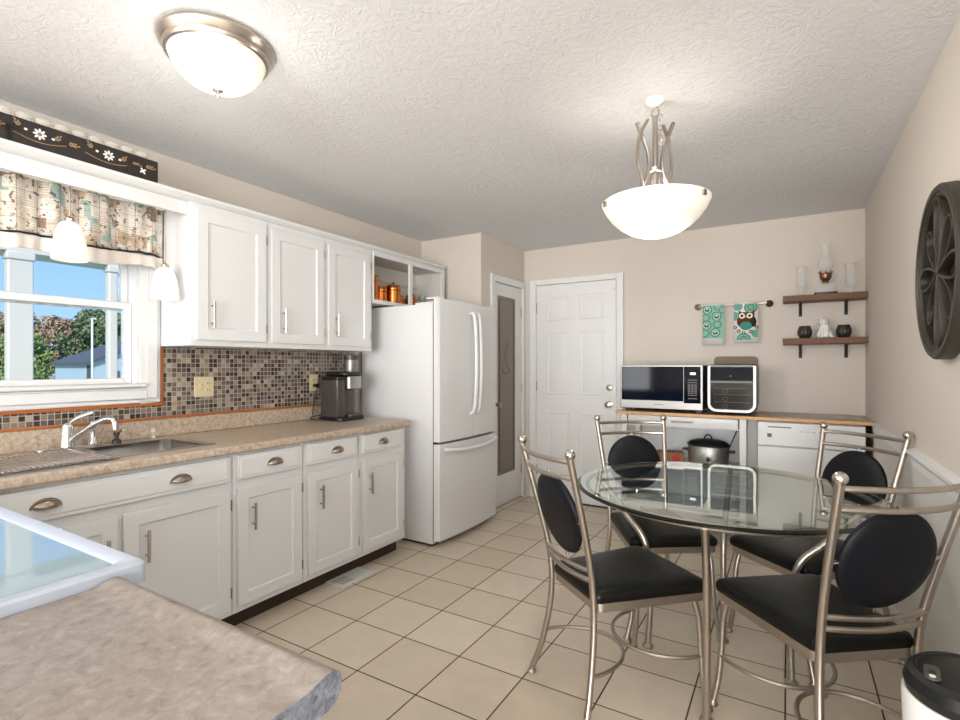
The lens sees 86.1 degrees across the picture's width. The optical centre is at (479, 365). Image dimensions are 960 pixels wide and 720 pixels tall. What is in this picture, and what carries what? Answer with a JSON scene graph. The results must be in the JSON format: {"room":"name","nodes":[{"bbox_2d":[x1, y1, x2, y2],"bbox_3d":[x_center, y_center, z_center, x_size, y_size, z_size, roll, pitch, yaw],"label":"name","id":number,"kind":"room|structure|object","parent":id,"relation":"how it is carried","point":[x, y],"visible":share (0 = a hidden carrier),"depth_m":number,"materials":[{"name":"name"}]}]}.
{"room":"kitchen","nodes":[
{"label":"kitchen","id":0,"kind":"room"},
{"bbox_2d":[0,100,421,429],"bbox_3d":[-2.737,0.080,1.205,0.146,2.440,10.450,0,0,31],"label":"wall","id":1,"kind":"structure","parent":0,"point":[244,379],"depth_m":3.12,"materials":[{"name":"multicoloured tile"}]},
{"bbox_2d":[0,347,163,414],"bbox_3d":[-2.108,0.058,2.108,0.013,0.312,1.546,0,0,31],"label":"trim","id":2,"kind":"structure","parent":1,"relation":"attached to","point":[161,348],"depth_m":2.52,"materials":[{"name":"orange wood"}]},
{"bbox_2d":[0,404,320,432],"bbox_3d":[-1.776,0.281,2.651,0.025,0.011,2.920,0,0,31],"label":"trim","id":3,"kind":"structure","parent":1,"relation":"attached to","point":[235,411],"depth_m":2.73,"materials":[{"name":"orange wood"}]},
{"bbox_2d":[0,405,320,454],"bbox_3d":[-1.788,0.335,2.634,0.021,0.094,2.958,0,0,31],"label":"backsplash","id":4,"kind":"structure","parent":1,"relation":"attached to","point":[28,440],"depth_m":2.74,"materials":[{"name":"stone"}]},
{"bbox_2d":[194,376,213,396],"bbox_3d":[-1.589,0.123,2.962,0.014,0.117,0.116,0,0,31],"label":"wall outlet","id":5,"kind":"object","parent":1,"relation":"attached to","point":[203,386],"visible":1,"depth_m":2.96,"materials":[{"name":"beige plastic"}]},
{"bbox_2d":[206,381,210,391],"bbox_3d":[-1.578,0.123,2.983,0.002,0.067,0.032,0,0,31],"label":"socket","id":6,"kind":"object","parent":5,"relation":"attached to","point":[208,383],"depth_m":2.98,"materials":[{"name":"beige plastic"}]},
{"bbox_2d":[160,201,267,348],"bbox_3d":[-1.459,-0.469,2.861,0.352,0.733,0.444,0,0,31],"label":"upper cabinet","id":7,"kind":"object","parent":1,"relation":"attached to","point":[217,257],"visible":1,"depth_m":2.73,"materials":[{"name":"white paint"}]},
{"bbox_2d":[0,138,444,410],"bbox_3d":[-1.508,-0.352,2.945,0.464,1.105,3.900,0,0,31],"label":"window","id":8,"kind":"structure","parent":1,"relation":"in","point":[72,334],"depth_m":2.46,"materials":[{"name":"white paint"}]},
{"bbox_2d":[5,122,17,140],"bbox_3d":[-1.822,-0.905,1.997,0.008,0.073,0.036,0,0,31],"label":"iron hook","id":9,"kind":"object","parent":8,"relation":"on","point":[6,123],"visible":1,"depth_m":1.99,"materials":[{"name":"black metal"}]},
{"bbox_2d":[50,186,87,262],"bbox_3d":[-1.785,-0.646,2.234,0.131,0.378,0.131,0,0,31],"label":"bell pendant","id":10,"kind":"object","parent":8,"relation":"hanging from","point":[69,244],"visible":0.97,"depth_m":2.20,"materials":[{"name":"white glass"}]},
{"bbox_2d":[0,112,157,182],"bbox_3d":[-1.889,-0.924,1.927,0.021,0.112,1.288,0,0,31],"label":"board","id":11,"kind":"object","parent":8,"relation":"on","point":[28,133],"visible":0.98,"depth_m":2.19,"materials":[{"name":"black wood"}]},
{"bbox_2d":[0,169,163,268],"bbox_3d":[-2.049,-0.661,2.089,0.050,0.342,1.475,0,0,31],"label":"valance curtain","id":12,"kind":"object","parent":8,"relation":"hanging from","point":[112,227],"visible":0.87,"depth_m":2.41,"materials":[{"name":"fabric"}]},
{"bbox_2d":[150,210,178,300],"bbox_3d":[-1.580,-0.584,2.575,0.126,0.503,0.126,0,0,31],"label":"bell pendant","id":13,"kind":"object","parent":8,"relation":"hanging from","point":[164,286],"visible":0.98,"depth_m":2.54,"materials":[{"name":"white glass"}]},
{"bbox_2d":[240,222,324,349],"bbox_3d":[-1.233,-0.469,3.237,0.352,0.733,0.427,0,0,31],"label":"upper cabinet","id":14,"kind":"object","parent":1,"relation":"attached to","point":[295,258],"visible":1,"depth_m":3.14,"materials":[{"name":"white paint"}]},
{"bbox_2d":[309,374,317,390],"bbox_3d":[-1.182,0.123,3.648,0.007,0.117,0.072,0,0,31],"label":"wall outlet","id":15,"kind":"object","parent":1,"relation":"attached to","point":[313,378],"visible":0.97,"depth_m":3.64,"materials":[{"name":"beige plastic"}]},
{"bbox_2d":[297,238,371,351],"bbox_3d":[-1.008,-0.469,3.612,0.352,0.733,0.442,0,0,31],"label":"upper cabinet","id":16,"kind":"object","parent":1,"relation":"attached to","point":[347,268],"visible":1,"depth_m":3.52,"materials":[{"name":"white paint"}]},
{"bbox_2d":[372,251,444,307],"bbox_3d":[-0.677,-0.645,4.198,0.317,0.380,0.901,0,0,31],"label":"upper cabinet","id":17,"kind":"object","parent":1,"relation":"attached to","point":[415,278],"visible":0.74,"depth_m":4.33,"materials":[{"name":"white wood"}]},
{"bbox_2d":[374,275,378,299],"bbox_3d":[-0.827,-0.579,3.869,0.130,0.202,0.130,0,0,31],"label":"copper canister","id":18,"kind":"object","parent":17,"relation":"in","point":[376,278],"visible":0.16,"depth_m":3.84,"materials":[{"name":"orange metal"}]},
{"bbox_2d":[379,286,386,300],"bbox_3d":[-0.768,-0.544,3.969,0.104,0.132,0.104,0,0,31],"label":"copper canister","id":19,"kind":"object","parent":17,"relation":"in","point":[382,289],"visible":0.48,"depth_m":3.93,"materials":[{"name":"orange metal"}]},
{"bbox_2d":[386,282,400,302],"bbox_3d":[-0.682,-0.567,4.044,0.116,0.178,0.116,0,0,31],"label":"copper canister","id":20,"kind":"object","parent":17,"relation":"in","point":[393,291],"visible":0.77,"depth_m":4.00,"materials":[{"name":"orange metal"}]},
{"bbox_2d":[404,294,416,304],"bbox_3d":[-0.579,-0.555,4.283,0.116,0.154,0.116,0,0,31],"label":"copper kettle","id":21,"kind":"object","parent":17,"relation":"in","point":[414,296],"visible":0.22,"depth_m":4.25,"materials":[{"name":"orange metal"}]},
{"bbox_2d":[419,295,424,301],"bbox_3d":[-0.499,-0.538,4.416,0.060,0.120,0.060,0,0,31],"label":"candle holder","id":22,"kind":"object","parent":17,"relation":"in","point":[421,297],"visible":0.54,"depth_m":4.40,"materials":[{"name":"green glass"}]},
{"bbox_2d":[422,233,486,305],"bbox_3d":[-0.239,0.080,4.616,0.640,2.440,0.100,0,0,31],"label":"wall","id":23,"kind":"structure","parent":0,"point":[464,257],"depth_m":4.50,"materials":[{"name":"beige paint"}]},
{"bbox_2d":[0,0,959,250],"bbox_3d":[-0.176,-1.200,-0.390,6.300,0.120,10.550,0,0,31],"label":"ceiling","id":24,"kind":"structure","parent":0,"point":[511,122],"depth_m":2.19,"materials":[{"name":"white paint"}]},
{"bbox_2d":[155,11,274,96],"bbox_3d":[-0.936,-1.048,1.832,0.378,0.183,0.378,0,0,31],"label":"flush ceiling light","id":25,"kind":"object","parent":24,"relation":"attached to","point":[220,56],"visible":1,"depth_m":1.73,"materials":[{"name":"white glass"}]},
{"bbox_2d":[602,95,711,238],"bbox_3d":[0.754,-0.845,2.209,0.446,0.588,0.450,0,0,31],"label":"pendant","id":26,"kind":"object","parent":24,"relation":"hanging from","point":[656,210],"visible":1,"depth_m":2.11,"materials":[{"name":"white glass"}]},
{"bbox_2d":[487,235,523,495],"bbox_3d":[0.210,0.080,4.839,0.100,2.440,0.745,0,0,31],"label":"wall","id":27,"kind":"structure","parent":0,"point":[503,259],"depth_m":4.79,"materials":[{"name":"beige paint"}]},
{"bbox_2d":[490,273,525,506],"bbox_3d":[0.268,0.239,4.835,0.104,2.122,0.688,0,0,31],"label":"door","id":28,"kind":"structure","parent":27,"relation":"in","point":[505,299],"depth_m":4.87,"materials":[{"name":"white paint"}]},
{"bbox_2d":[235,496,907,719],"bbox_3d":[-0.176,1.360,-0.390,6.300,0.120,10.550,0,0,31],"label":"floor","id":29,"kind":"structure","parent":0,"point":[450,629],"depth_m":2.37,"materials":[{"name":"beige tile"}]},
{"bbox_2d":[0,506,144,618],"bbox_3d":[-1.106,0.832,0.897,0.760,0.936,0.701,0,0,31],"label":"electric range","id":30,"kind":"object","parent":29,"relation":"on","point":[41,563],"visible":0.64,"depth_m":0.96,"materials":[{"name":"white glass"}]},
{"bbox_2d":[0,518,112,597],"bbox_3d":[-1.112,0.383,0.887,0.690,0.022,0.564,0,0,31],"label":"cooktop","id":31,"kind":"object","parent":30,"relation":"in","point":[32,556],"depth_m":0.99,"materials":[{"name":"clear glass"}]},
{"bbox_2d":[0,454,232,620],"bbox_3d":[-1.688,0.862,2.180,0.658,0.876,1.001,0,0,31],"label":"base cabinet","id":32,"kind":"object","parent":29,"relation":"on","point":[176,518],"visible":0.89,"depth_m":2.19,"materials":[{"name":"white paint"}]},
{"bbox_2d":[222,443,302,625],"bbox_3d":[-1.321,0.862,2.791,0.658,0.876,0.416,0,0,31],"label":"base cabinet","id":33,"kind":"object","parent":29,"relation":"on","point":[267,484],"visible":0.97,"depth_m":2.62,"materials":[{"name":"white paint"}]},
{"bbox_2d":[293,434,359,597],"bbox_3d":[-1.103,0.862,3.155,0.658,0.876,0.423,0,0,31],"label":"base cabinet","id":34,"kind":"object","parent":29,"relation":"on","point":[331,471],"visible":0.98,"depth_m":2.98,"materials":[{"name":"white paint"}]},
{"bbox_2d":[326,567,374,587],"bbox_3d":[-0.793,1.297,3.149,0.150,0.006,0.279,0,0,31],"label":"floor vent","id":35,"kind":"object","parent":29,"relation":"in","point":[353,575],"visible":1,"depth_m":3.14,"materials":[{"name":"white metal"}]},
{"bbox_2d":[349,427,404,569],"bbox_3d":[-0.877,0.862,3.530,0.658,0.876,0.446,0,0,31],"label":"base cabinet","id":36,"kind":"object","parent":29,"relation":"on","point":[381,454],"visible":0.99,"depth_m":3.36,"materials":[{"name":"white paint"}]},
{"bbox_2d":[362,296,497,545],"bbox_3d":[-0.356,0.405,4.145,0.844,1.790,0.812,0,0,31],"label":"refrigerator","id":37,"kind":"object","parent":29,"relation":"on","point":[430,365],"visible":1,"depth_m":3.80,"materials":[{"name":"white metal"}]},
{"bbox_2d":[518,435,713,719],"bbox_3d":[0.503,0.795,2.053,0.646,1.009,0.495,0,0,-19],"label":"dining chair","id":38,"kind":"object","parent":29,"relation":"on","point":[629,579],"visible":0.98,"depth_m":1.95,"materials":[{"name":"black fabric"}]},
{"bbox_2d":[594,414,719,640],"bbox_3d":[0.906,0.795,2.751,0.495,1.009,0.646,0,0,-4],"label":"dining chair","id":39,"kind":"object","parent":29,"relation":"on","point":[663,538],"visible":0.51,"depth_m":2.64,"materials":[{"name":"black metal"}]},
{"bbox_2d":[621,414,747,465],"bbox_3d":[1.637,0.843,4.094,0.895,0.914,0.515,0,0,31],"label":"cabinet","id":40,"kind":"object","parent":29,"relation":"on","point":[679,430],"visible":0.12,"depth_m":4.12,"materials":[{"name":"white paint"}]},
{"bbox_2d":[657,449,684,461],"bbox_3d":[1.544,0.736,4.157,0.200,0.081,0.141,0,0,14],"label":"packet","id":41,"kind":"object","parent":40,"relation":"on","point":[672,455],"visible":0.86,"depth_m":4.09,"materials":[{"name":"red cardboard"}]},
{"bbox_2d":[672,454,680,461],"bbox_3d":[1.561,0.740,4.081,0.064,0.064,0.001,0,0,14],"label":"print","id":42,"kind":"object","parent":41,"relation":"attached to","point":[675,457],"depth_m":4.08,"materials":[{"name":"red"}]},
{"bbox_2d":[682,431,736,463],"bbox_3d":[1.825,0.625,3.973,0.469,0.302,0.248,0,0,3],"label":"slow cooker","id":43,"kind":"object","parent":40,"relation":"on","point":[705,450],"visible":0.75,"depth_m":3.89,"materials":[{"name":"silver metal"}]},
{"bbox_2d":[685,458,738,464],"bbox_3d":[1.641,0.786,4.101,0.803,0.018,0.462,0,0,31],"label":"shelf","id":44,"kind":"object","parent":40,"relation":"attached to","point":[732,461],"depth_m":4.13,"materials":[{"name":"white paint"}]},
{"bbox_2d":[616,408,875,425],"bbox_3d":[1.940,0.375,3.925,1.669,0.024,0.528,0,0,31],"label":"countertop","id":45,"kind":"structure","parent":40,"relation":"on","point":[756,415],"depth_m":3.74,"materials":[{"name":"beige laminate"}]},
{"bbox_2d":[620,365,707,412],"bbox_3d":[1.503,0.180,4.166,0.620,0.366,0.409,0,0,31],"label":"microwave","id":46,"kind":"object","parent":45,"relation":"on","point":[675,387],"visible":0.98,"depth_m":3.98,"materials":[{"name":"black plastic"}]},
{"bbox_2d":[708,365,758,415],"bbox_3d":[1.916,0.179,3.880,0.323,0.368,0.374,0,0,31],"label":"air fryer oven","id":47,"kind":"object","parent":45,"relation":"on","point":[731,388],"visible":1,"depth_m":3.74,"materials":[{"name":"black plastic"}]},
{"bbox_2d":[714,356,757,410],"bbox_3d":[2.041,0.145,4.107,0.315,0.432,0.064,0,0,31],"label":"tray","id":48,"kind":"object","parent":45,"relation":"on","point":[731,360],"visible":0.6,"depth_m":4.12,"materials":[{"name":"brown"}]},
{"bbox_2d":[769,412,861,419],"bbox_3d":[2.385,0.362,3.683,0.540,0.003,0.390,0,0,31],"label":"mat","id":49,"kind":"object","parent":45,"relation":"on","point":[774,414],"visible":1,"depth_m":3.68,"materials":[{"name":"brown"}]},
{"bbox_2d":[578,462,894,719],"bbox_3d":[1.049,0.917,2.257,1.224,0.764,1.224,0,0,31],"label":"dining table","id":50,"kind":"object","parent":29,"relation":"on","point":[723,498],"visible":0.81,"depth_m":2.06,"materials":[{"name":"clear glass"}]},
{"bbox_2d":[748,420,757,466],"bbox_3d":[2.065,0.844,3.869,0.060,0.912,0.440,0,0,31],"label":"filler panel","id":51,"kind":"object","parent":29,"relation":"on","point":[752,424],"visible":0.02,"depth_m":3.68,"materials":[{"name":"grey wood"}]},
{"bbox_2d":[757,420,865,539],"bbox_3d":[2.350,0.848,3.679,0.615,0.905,0.512,0,0,31],"label":"dishwasher","id":52,"kind":"object","parent":29,"relation":"on","point":[783,446],"visible":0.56,"depth_m":3.50,"materials":[{"name":"white metal"}]},
{"bbox_2d":[726,422,913,685],"bbox_3d":[1.568,0.795,2.378,0.646,1.009,0.495,0,0,-17],"label":"dining chair","id":53,"kind":"object","parent":29,"relation":"on","point":[779,554],"visible":0.5,"depth_m":2.36,"materials":[{"name":"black metal"}]},
{"bbox_2d":[711,472,959,719],"bbox_3d":[1.153,0.795,1.698,0.495,1.009,0.646,0,0,-6],"label":"dining chair","id":54,"kind":"object","parent":29,"relation":"on","point":[889,555],"visible":0.94,"depth_m":1.51,"materials":[{"name":"black leather"}]},
{"bbox_2d":[901,651,959,719],"bbox_3d":[1.058,0.978,1.097,0.246,0.642,0.246,0,0,31],"label":"trash can","id":55,"kind":"object","parent":29,"relation":"on","point":[930,681],"visible":1,"depth_m":1.10,"materials":[{"name":"white plastic"}]},
{"bbox_3d":[-1.917,0.812,1.371,1.098,0.776,0.618,0,0,31],"label":"base cabinet","id":56,"kind":"object","parent":29,"relation":"on","visible":0},
{"bbox_2d":[0,405,410,490],"bbox_3d":[-1.326,0.355,2.357,1.099,0.134,2.958,0,0,31],"label":"countertop","id":57,"kind":"structure","parent":56,"relation":"on","point":[238,432],"depth_m":2.64,"materials":[{"name":"stone"}]},
{"bbox_2d":[0,449,119,474],"bbox_3d":[-1.752,0.373,1.984,0.413,0.010,0.460,0,0,31],"label":"drying rack","id":58,"kind":"object","parent":57,"relation":"on","point":[67,456],"visible":1,"depth_m":2.01,"materials":[{"name":"silver metal"}]},
{"bbox_2d":[35,411,118,451],"bbox_3d":[-1.801,0.294,2.299,0.218,0.167,0.250,0,0,31],"label":"faucet","id":59,"kind":"object","parent":57,"relation":"on","point":[67,438],"visible":0.98,"depth_m":2.33,"materials":[{"name":"silver metal"}]},
{"bbox_2d":[87,421,97,443],"bbox_3d":[-1.824,0.315,2.418,0.044,0.106,0.044,0,0,31],"label":"sprayer","id":60,"kind":"object","parent":59,"relation":"in","point":[92,439],"visible":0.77,"depth_m":2.41,"materials":[{"name":"silver metal"}]},
{"bbox_2d":[0,437,215,473],"bbox_3d":[-1.699,0.470,2.241,0.470,0.184,0.859,0,0,31],"label":"sink","id":61,"kind":"object","parent":57,"relation":"in","point":[157,444],"visible":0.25,"depth_m":2.49,"materials":[{"name":"grey metal"}]},
{"bbox_2d":[112,429,123,442],"bbox_3d":[-1.766,0.344,2.500,0.056,0.068,0.040,0,0,31],"label":"soap dispenser","id":62,"kind":"object","parent":61,"relation":"on","point":[116,434],"visible":1,"depth_m":2.50,"materials":[{"name":"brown metal"}]},
{"bbox_2d":[310,372,363,420],"bbox_3d":[-1.010,0.213,3.634,0.301,0.335,0.288,0,0,31],"label":"coffee maker","id":63,"kind":"object","parent":57,"relation":"on","point":[337,389],"visible":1,"depth_m":3.55,"materials":[{"name":"black plastic"}]},
{"bbox_2d":[346,413,360,416],"bbox_3d":[-0.893,0.349,3.626,0.067,0.017,0.120,0,0,31],"label":"drip tray","id":64,"kind":"object","parent":63,"relation":"on","point":[347,414],"depth_m":3.60,"materials":[{"name":"grey plastic"}]},
{"bbox_2d":[344,355,358,412],"bbox_3d":[-0.963,0.150,3.837,0.109,0.461,0.109,0,0,31],"label":"metal canister","id":65,"kind":"object","parent":57,"relation":"on","point":[350,361],"visible":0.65,"depth_m":3.80,"materials":[{"name":"grey metal"}]},
{"bbox_3d":[-0.584,0.861,0.516,0.523,0.878,0.603,0,0,31],"label":"cabinet","id":66,"kind":"object","parent":29,"relation":"on","visible":0},
{"bbox_2d":[0,577,341,719],"bbox_3d":[-0.578,0.399,0.501,0.546,0.046,0.664,0,0,31],"label":"countertop","id":67,"kind":"structure","parent":66,"relation":"on","point":[118,648],"depth_m":0.65,"materials":[{"name":"stone"}]},
{"bbox_2d":[524,208,864,495],"bbox_3d":[1.432,0.080,4.622,3.500,2.440,0.140,0,0,31],"label":"wall","id":68,"kind":"structure","parent":0,"point":[665,278],"depth_m":4.09,"materials":[{"name":"beige paint"}]},
{"bbox_2d":[530,272,623,506],"bbox_3d":[0.878,0.230,4.815,0.921,2.140,0.098,0,0,31],"label":"door","id":69,"kind":"structure","parent":68,"relation":"in","point":[577,322],"depth_m":4.83,"materials":[{"name":"white paint"}]},
{"bbox_2d":[582,503,616,509],"bbox_3d":[0.892,1.294,4.835,0.793,0.011,0.050,0,0,31],"label":"trim","id":70,"kind":"structure","parent":68,"relation":"attached to","point":[582,503],"depth_m":4.71,"materials":[{"name":"brown"}]},
{"bbox_2d":[695,300,773,310],"bbox_3d":[2.030,-0.485,4.131,0.576,0.056,0.085,0,0,31],"label":"towel rail","id":71,"kind":"object","parent":68,"relation":"attached to","point":[769,303],"visible":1,"depth_m":4.04,"materials":[{"name":"silver metal"}]},
{"bbox_2d":[703,303,723,344],"bbox_3d":[1.900,-0.334,4.180,0.158,0.331,0.050,0,0,31],"label":"dish towel","id":72,"kind":"object","parent":71,"relation":"hanging from","point":[713,314],"visible":1,"depth_m":4.16,"materials":[{"name":"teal fabric"}]},
{"bbox_2d":[733,302,757,341],"bbox_3d":[2.102,-0.341,4.058,0.176,0.317,0.052,0,0,31],"label":"dish towel","id":73,"kind":"object","parent":71,"relation":"hanging from","point":[745,327],"visible":1,"depth_m":4.04,"materials":[{"name":"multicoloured fabric"}]},
{"bbox_2d":[783,291,867,316],"bbox_3d":[2.525,-0.444,3.776,0.511,0.144,0.184,0,0,31],"label":"wall shelf","id":74,"kind":"object","parent":68,"relation":"attached to","point":[846,296],"visible":1,"depth_m":3.73,"materials":[{"name":"brown wood"}]},
{"bbox_2d":[814,270,837,293],"bbox_3d":[2.527,-0.704,3.755,0.140,0.375,0.120,0,0,31],"label":"oil lamp","id":75,"kind":"object","parent":74,"relation":"on","point":[824,277],"visible":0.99,"depth_m":3.73,"materials":[{"name":"brown metal"}]},
{"bbox_2d":[783,337,867,357],"bbox_3d":[2.525,-0.127,3.776,0.511,0.144,0.184,0,0,31],"label":"wall shelf","id":76,"kind":"object","parent":68,"relation":"attached to","point":[846,341],"visible":1,"depth_m":3.72,"materials":[{"name":"brown wood"}]},
{"bbox_2d":[797,325,811,337],"bbox_3d":[2.417,-0.248,3.821,0.095,0.098,0.094,0,0,31],"label":"candle jar","id":77,"kind":"object","parent":76,"relation":"on","point":[804,331],"visible":0.94,"depth_m":3.79,"materials":[{"name":"grey metal"}]},
{"bbox_2d":[816,316,834,337],"bbox_3d":[2.522,-0.278,3.747,0.113,0.158,0.100,0,0,31],"label":"cat figurine","id":78,"kind":"object","parent":76,"relation":"on","point":[824,330],"visible":0.96,"depth_m":3.73,"materials":[{"name":"white ceramic"}]},
{"bbox_2d":[836,324,851,336],"bbox_3d":[2.621,-0.248,3.698,0.095,0.098,0.094,0,0,31],"label":"candle jar","id":79,"kind":"object","parent":76,"relation":"on","point":[843,330],"visible":0.91,"depth_m":3.67,"materials":[{"name":"grey metal"}]},
{"bbox_2d":[865,16,959,653],"bbox_3d":[1.765,0.080,1.903,0.132,2.440,4.180,0,0,31],"label":"wall","id":80,"kind":"structure","parent":0,"point":[907,389],"depth_m":2.25,"materials":[{"name":"beige paint"}]},
{"bbox_2d":[872,423,902,452],"bbox_3d":[2.235,0.398,2.814,0.022,0.064,1.065,0,0,31],"label":"trim","id":81,"kind":"structure","parent":80,"relation":"attached to","point":[877,429],"depth_m":2.80,"materials":[{"name":"white paint"}]},
{"bbox_2d":[888,604,912,655],"bbox_3d":[1.553,1.250,1.692,0.014,0.100,3.600,0,0,31],"label":"baseboard","id":82,"kind":"structure","parent":80,"relation":"attached to","point":[893,609],"depth_m":2.53,"materials":[{"name":"white paint"}]},
{"bbox_2d":[901,445,959,500],"bbox_3d":[1.289,0.402,1.250,0.036,0.076,2.570,0,0,31],"label":"trim","id":83,"kind":"structure","parent":80,"relation":"attached to","point":[938,474],"depth_m":1.90,"materials":[{"name":"white paint"}]},
{"bbox_2d":[915,180,959,359],"bbox_3d":[1.594,-0.320,1.772,0.046,0.600,0.600,0,0,31],"label":"wall medallion","id":84,"kind":"object","parent":80,"relation":"attached to","point":[937,271],"visible":1,"depth_m":1.75,"materials":[{"name":"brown metal"}]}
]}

